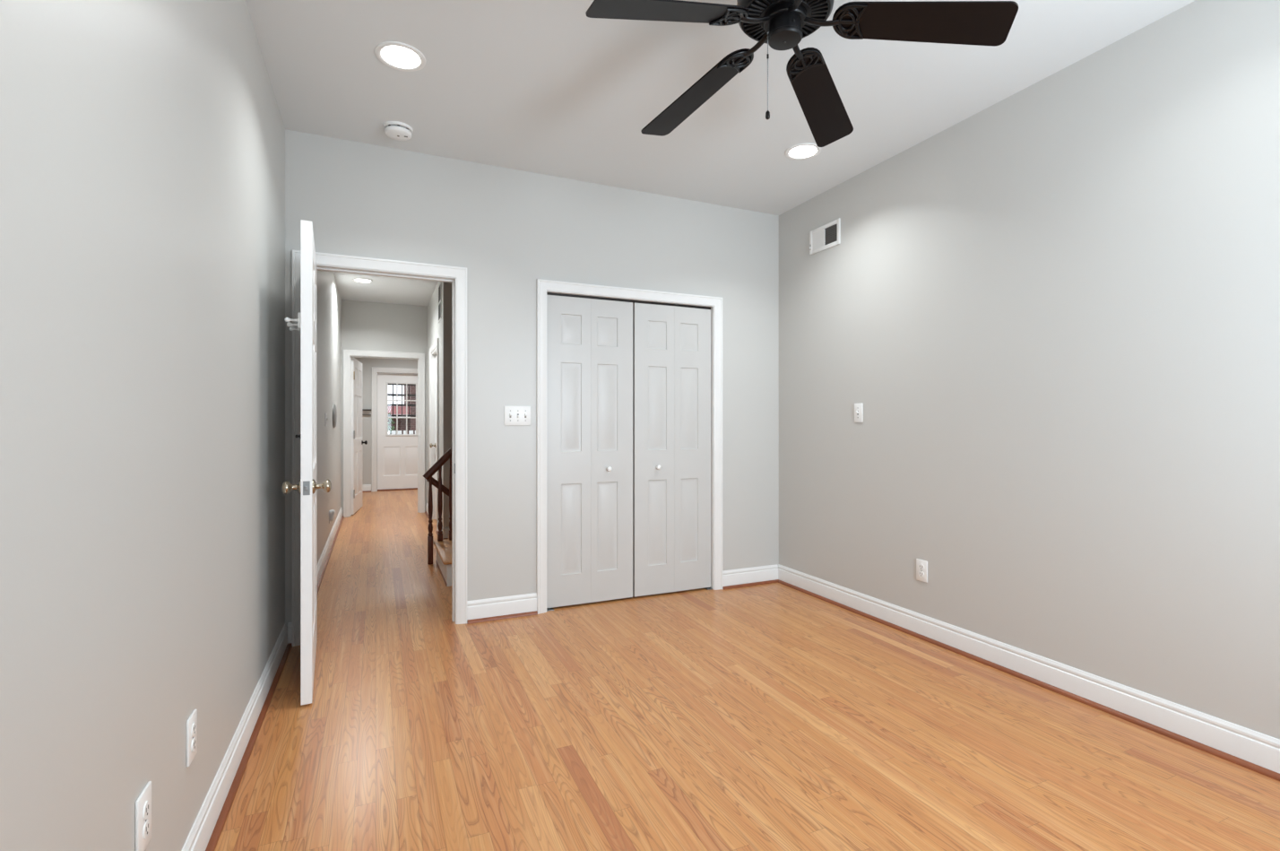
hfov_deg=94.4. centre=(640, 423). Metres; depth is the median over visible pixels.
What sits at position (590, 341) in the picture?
door
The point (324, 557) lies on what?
baseboard
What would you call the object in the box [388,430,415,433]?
picket fence
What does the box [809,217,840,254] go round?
air vent
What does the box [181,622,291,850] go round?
baseboard
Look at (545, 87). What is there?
ceiling
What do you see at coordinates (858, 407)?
light switch
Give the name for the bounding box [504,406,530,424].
light switch
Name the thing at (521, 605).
baseboard
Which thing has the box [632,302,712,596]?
door
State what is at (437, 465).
stair railing
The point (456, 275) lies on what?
trim
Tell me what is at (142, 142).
wall
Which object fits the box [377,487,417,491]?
threshold
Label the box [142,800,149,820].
receptacle
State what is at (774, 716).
floor
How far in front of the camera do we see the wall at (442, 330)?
6.04 m
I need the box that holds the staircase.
[432,538,451,586]
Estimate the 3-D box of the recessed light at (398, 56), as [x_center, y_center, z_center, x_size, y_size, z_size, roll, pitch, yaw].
[-1.016,-1.554,2.516,0.202,0.008,0.202,0,0,-24]
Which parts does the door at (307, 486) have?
knob, peg rail, latch plate, knob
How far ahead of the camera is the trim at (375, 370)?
10.26 m
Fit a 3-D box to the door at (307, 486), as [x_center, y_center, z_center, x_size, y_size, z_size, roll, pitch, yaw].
[-1.574,0.164,2.823,0.184,2.018,0.813,0,0,-27]
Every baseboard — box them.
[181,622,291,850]
[287,563,778,646]
[316,507,343,596]
[362,484,371,492]
[424,502,443,539]
[443,527,449,539]
[778,563,1279,780]
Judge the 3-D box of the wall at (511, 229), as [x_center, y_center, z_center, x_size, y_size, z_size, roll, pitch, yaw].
[-0.500,-0.187,3.821,3.318,2.740,0.120,0,0,-24]
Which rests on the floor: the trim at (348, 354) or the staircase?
the staircase
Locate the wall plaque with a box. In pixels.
[332,403,337,427]
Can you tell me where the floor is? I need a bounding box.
[214,489,1279,850]
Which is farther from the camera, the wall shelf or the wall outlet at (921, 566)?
the wall shelf
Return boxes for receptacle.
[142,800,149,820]
[142,819,149,838]
[191,721,196,736]
[191,736,196,752]
[918,563,924,570]
[918,570,924,577]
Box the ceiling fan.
[585,0,1018,147]
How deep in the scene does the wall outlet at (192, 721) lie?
1.52 m
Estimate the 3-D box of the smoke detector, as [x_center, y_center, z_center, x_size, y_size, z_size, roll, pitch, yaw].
[-1.275,-1.534,3.123,0.144,0.046,0.144,0,0,-24]
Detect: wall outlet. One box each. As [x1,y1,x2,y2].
[135,780,151,850]
[186,708,197,767]
[916,558,927,582]
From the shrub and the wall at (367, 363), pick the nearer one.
the wall at (367, 363)
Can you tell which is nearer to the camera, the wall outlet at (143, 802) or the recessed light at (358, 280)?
the wall outlet at (143, 802)
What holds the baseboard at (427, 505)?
attached to the wall at (442, 330)
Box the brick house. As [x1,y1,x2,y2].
[388,385,415,433]
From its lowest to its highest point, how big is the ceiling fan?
0.584 m
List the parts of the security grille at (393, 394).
rail, rail, rail, rail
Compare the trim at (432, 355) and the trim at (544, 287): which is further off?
the trim at (432, 355)
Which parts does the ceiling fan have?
blade, blade, pull chain, blade, blade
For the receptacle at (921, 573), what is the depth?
3.27 m
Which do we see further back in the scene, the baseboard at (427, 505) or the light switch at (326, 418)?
the baseboard at (427, 505)
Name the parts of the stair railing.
handrail, rail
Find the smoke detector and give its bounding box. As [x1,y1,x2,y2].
[383,121,413,140]
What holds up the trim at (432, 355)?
attached to the wall at (442, 330)
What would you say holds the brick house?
on the ground
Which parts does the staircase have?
shoe molding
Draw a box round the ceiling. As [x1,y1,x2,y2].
[245,0,1195,305]
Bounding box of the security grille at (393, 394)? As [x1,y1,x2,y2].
[388,383,415,416]
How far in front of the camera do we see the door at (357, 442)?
7.84 m
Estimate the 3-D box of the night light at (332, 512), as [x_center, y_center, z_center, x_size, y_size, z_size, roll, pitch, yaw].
[-2.910,0.870,5.600,0.052,0.106,0.056,0,0,-24]
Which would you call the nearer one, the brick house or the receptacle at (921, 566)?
the receptacle at (921, 566)
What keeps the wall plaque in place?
attached to the wall at (142, 142)
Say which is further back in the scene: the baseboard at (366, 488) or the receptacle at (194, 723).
the baseboard at (366, 488)
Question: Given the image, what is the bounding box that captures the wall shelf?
[362,408,371,415]
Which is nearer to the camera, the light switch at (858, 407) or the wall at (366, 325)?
the light switch at (858, 407)
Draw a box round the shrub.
[388,412,395,433]
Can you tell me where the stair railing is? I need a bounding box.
[422,446,451,563]
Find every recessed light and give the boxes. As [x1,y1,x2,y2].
[352,277,372,283]
[374,41,425,71]
[785,142,821,159]
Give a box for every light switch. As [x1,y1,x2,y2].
[325,412,328,425]
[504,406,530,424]
[854,403,863,422]
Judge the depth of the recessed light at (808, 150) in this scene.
3.38 m
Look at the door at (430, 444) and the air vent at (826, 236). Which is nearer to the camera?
the air vent at (826, 236)
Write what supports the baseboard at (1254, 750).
attached to the wall at (1052, 315)
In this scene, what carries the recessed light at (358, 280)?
in the ceiling
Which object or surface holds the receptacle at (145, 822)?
attached to the wall outlet at (143, 802)
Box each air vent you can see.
[438,281,441,322]
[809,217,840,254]
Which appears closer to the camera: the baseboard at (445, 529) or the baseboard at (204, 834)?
the baseboard at (204, 834)
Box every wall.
[0,0,341,850]
[285,129,778,627]
[341,299,427,515]
[351,356,417,484]
[427,281,451,527]
[778,0,1279,739]
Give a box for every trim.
[292,249,467,646]
[343,349,424,517]
[371,366,417,491]
[429,337,439,530]
[536,278,722,614]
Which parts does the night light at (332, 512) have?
lamp shade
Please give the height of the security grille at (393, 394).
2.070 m
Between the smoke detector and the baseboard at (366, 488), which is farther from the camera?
the baseboard at (366, 488)
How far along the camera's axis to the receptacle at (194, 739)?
1.53 m
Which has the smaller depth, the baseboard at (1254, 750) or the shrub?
the baseboard at (1254, 750)
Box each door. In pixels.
[281,219,331,705]
[351,357,367,514]
[377,372,417,489]
[429,354,436,518]
[546,294,632,611]
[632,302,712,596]
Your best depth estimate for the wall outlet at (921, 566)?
3.27 m
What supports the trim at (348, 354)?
attached to the wall at (366, 325)
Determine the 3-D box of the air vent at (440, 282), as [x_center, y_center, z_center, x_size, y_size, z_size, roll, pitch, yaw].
[-2.130,-1.287,6.299,0.008,0.400,0.300,0,0,-24]
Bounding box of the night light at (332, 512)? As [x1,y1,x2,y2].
[329,509,335,520]
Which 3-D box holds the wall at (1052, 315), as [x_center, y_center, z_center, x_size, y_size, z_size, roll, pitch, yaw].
[0.363,-0.187,6.107,0.120,2.740,11.940,0,0,-24]
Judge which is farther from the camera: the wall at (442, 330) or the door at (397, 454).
the door at (397, 454)

